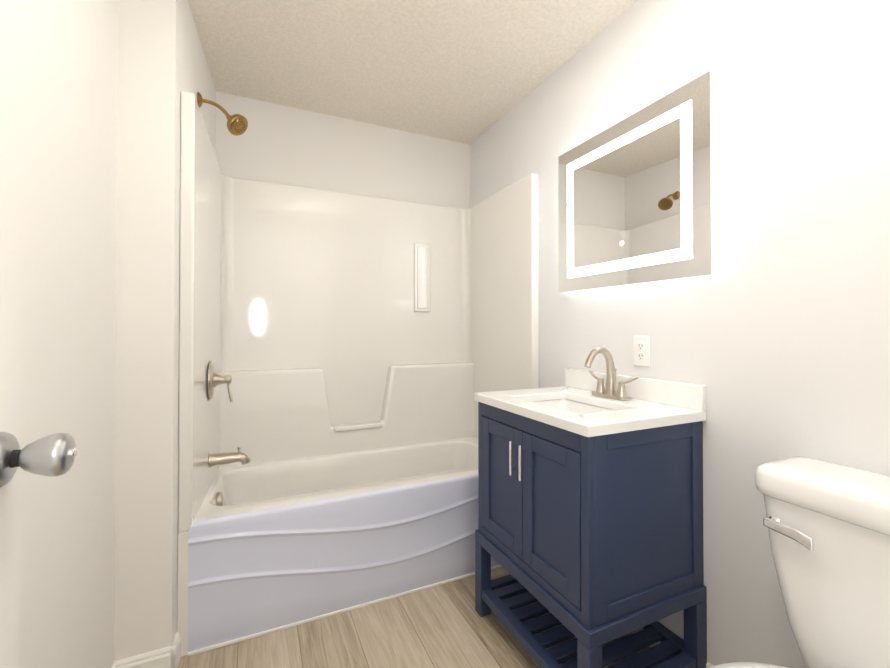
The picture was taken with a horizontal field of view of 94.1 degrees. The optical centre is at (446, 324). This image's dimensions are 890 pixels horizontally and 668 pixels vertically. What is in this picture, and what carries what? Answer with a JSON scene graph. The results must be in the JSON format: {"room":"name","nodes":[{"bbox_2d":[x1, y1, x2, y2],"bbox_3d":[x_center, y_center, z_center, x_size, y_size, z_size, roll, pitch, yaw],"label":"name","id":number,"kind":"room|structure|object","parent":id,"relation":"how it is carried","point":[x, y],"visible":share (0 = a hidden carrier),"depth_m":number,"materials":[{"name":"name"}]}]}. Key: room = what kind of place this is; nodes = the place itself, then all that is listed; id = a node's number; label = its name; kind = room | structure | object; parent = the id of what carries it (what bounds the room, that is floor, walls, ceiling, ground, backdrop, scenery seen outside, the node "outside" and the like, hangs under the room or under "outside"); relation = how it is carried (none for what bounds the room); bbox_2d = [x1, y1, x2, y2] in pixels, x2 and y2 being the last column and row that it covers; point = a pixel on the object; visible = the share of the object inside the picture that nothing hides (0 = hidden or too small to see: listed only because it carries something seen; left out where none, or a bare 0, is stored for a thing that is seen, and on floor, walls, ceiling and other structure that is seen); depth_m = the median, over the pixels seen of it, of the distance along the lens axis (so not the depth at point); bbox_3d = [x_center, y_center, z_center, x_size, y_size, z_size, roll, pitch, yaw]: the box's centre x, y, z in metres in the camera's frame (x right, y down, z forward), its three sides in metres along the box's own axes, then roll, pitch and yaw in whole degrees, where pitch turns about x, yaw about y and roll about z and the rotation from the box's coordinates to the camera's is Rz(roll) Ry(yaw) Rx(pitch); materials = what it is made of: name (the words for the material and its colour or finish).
{"room":"bathroom","nodes":[
{"label":"bathroom","id":0,"kind":"room"},
{"bbox_2d":[19,0,118,667],"bbox_3d":[-0.864,-0.039,0.783,0.100,2.410,2.810,0,-1,-25],"label":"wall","id":1,"kind":"structure","parent":0,"point":[67,519],"depth_m":1.00,"materials":[{"name":"white paint"}]},
{"bbox_2d":[0,0,76,667],"bbox_3d":[-0.380,0.134,0.188,0.116,2.028,0.812,0,-1,-25],"label":"door","id":2,"kind":"structure","parent":1,"relation":"in","point":[53,455],"depth_m":0.52,"materials":[{"name":"white paint"}]},
{"bbox_2d":[114,0,141,660],"bbox_3d":[-1.209,-0.030,1.722,0.060,2.410,0.815,0,-1,-25],"label":"wall","id":3,"kind":"structure","parent":0,"point":[127,375],"depth_m":1.35,"materials":[{"name":"white paint"}]},
{"bbox_2d":[114,645,175,667],"bbox_3d":[-0.986,1.126,1.357,0.168,0.092,0.013,0,-1,-25],"label":"baseboard","id":4,"kind":"structure","parent":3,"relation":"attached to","point":[160,658],"depth_m":1.36,"materials":[{"name":"white paint"}]},
{"bbox_2d":[137,0,215,654],"bbox_3d":[-1.112,-0.029,1.767,0.153,2.410,0.815,0,-1,-25],"label":"wall","id":5,"kind":"structure","parent":0,"point":[174,64],"depth_m":1.39,"materials":[{"name":"white paint"}]},
{"bbox_2d":[171,632,180,667],"bbox_3d":[-0.928,1.127,1.421,0.013,0.092,0.080,0,-1,-21],"label":"baseboard","id":6,"kind":"structure","parent":5,"relation":"attached to","point":[177,643],"depth_m":1.42,"materials":[{"name":"white paint"}]},
{"bbox_2d":[216,91,469,208],"bbox_3d":[-0.688,-0.022,2.466,1.829,2.410,0.100,0,-1,-25],"label":"wall","id":7,"kind":"structure","parent":0,"point":[279,144],"depth_m":2.44,"materials":[{"name":"white paint"}]},
{"bbox_2d":[188,0,638,144],"bbox_3d":[-0.054,-1.265,1.224,1.929,0.050,2.910,0,-1,-25],"label":"ceiling","id":8,"kind":"structure","parent":0,"point":[469,72],"depth_m":1.88,"materials":[{"name":"paint"}]},
{"bbox_2d":[178,567,650,667],"bbox_3d":[-0.054,1.195,1.200,1.929,0.050,2.910,0,-1,-25],"label":"floor","id":9,"kind":"structure","parent":0,"point":[446,625],"depth_m":1.53,"materials":[{"name":"brown wood"}]},
{"bbox_2d":[177,91,538,656],"bbox_3d":[-0.390,0.097,2.128,1.568,2.165,0.761,0,-1,-25],"label":"bathtub","id":10,"kind":"object","parent":9,"relation":"on","point":[344,357],"visible":0.83,"depth_m":2.18,"materials":[{"name":"white plastic"}]},
{"bbox_2d":[216,492,223,505],"bbox_3d":[-0.980,0.761,1.795,0.032,0.069,0.068,0,-1,-25],"label":"overflow drain","id":11,"kind":"object","parent":10,"relation":"in","point":[219,496],"depth_m":1.77,"materials":[{"name":"silver metal"}]},
{"bbox_2d":[208,361,233,401],"bbox_3d":[-0.986,0.250,1.820,0.093,0.183,0.166,0,-1,-25],"label":"handle","id":12,"kind":"object","parent":10,"relation":"in","point":[214,379],"depth_m":1.79,"materials":[{"name":"silver metal"}]},
{"bbox_2d":[209,447,249,467],"bbox_3d":[-0.955,0.584,1.831,0.162,0.077,0.062,0,-1,-25],"label":"tub spout","id":13,"kind":"object","parent":10,"relation":"in","point":[215,459],"depth_m":1.81,"materials":[{"name":"silver metal"}]},
{"bbox_2d":[474,347,706,667],"bbox_3d":[0.466,0.628,1.515,0.520,1.091,0.647,0,-1,-25],"label":"bathroom vanity","id":14,"kind":"object","parent":9,"relation":"on","point":[589,533],"visible":1,"depth_m":1.31,"materials":[{"name":"blue wood"}]},
{"bbox_2d":[709,456,889,667],"bbox_3d":[0.699,0.752,0.739,0.744,0.828,0.476,0,-1,-25],"label":"toilet","id":15,"kind":"object","parent":9,"relation":"on","point":[827,523],"visible":1,"depth_m":0.90,"materials":[{"name":"white ceramic"}]},
{"bbox_2d":[470,0,889,667],"bbox_3d":[0.776,-0.031,1.595,0.100,2.410,2.910,0,-1,-25],"label":"wall","id":16,"kind":"structure","parent":0,"point":[772,332],"depth_m":1.21,"materials":[{"name":"white paint"}]},
{"bbox_2d":[558,71,711,292],"bbox_3d":[0.689,-0.472,1.621,0.033,0.639,0.713,0,-1,-25],"label":"led mirror","id":17,"kind":"object","parent":16,"relation":"attached to","point":[634,198],"visible":0.98,"depth_m":1.52,"materials":[{"name":"white mirror"}]},
{"bbox_2d":[634,336,649,366],"bbox_3d":[0.733,0.099,1.556,0.009,0.114,0.070,0,-1,-25],"label":"outlet","id":18,"kind":"object","parent":16,"relation":"attached to","point":[641,350],"visible":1,"depth_m":1.55,"materials":[{"name":"white plastic"}]},
{"bbox_2d":[632,628,713,667],"bbox_3d":[0.934,1.123,1.106,0.013,0.092,1.710,0,-1,-25],"label":"baseboard","id":19,"kind":"structure","parent":16,"relation":"attached to","point":[708,664],"depth_m":1.48,"materials":[{"name":"white paint"}]}
]}

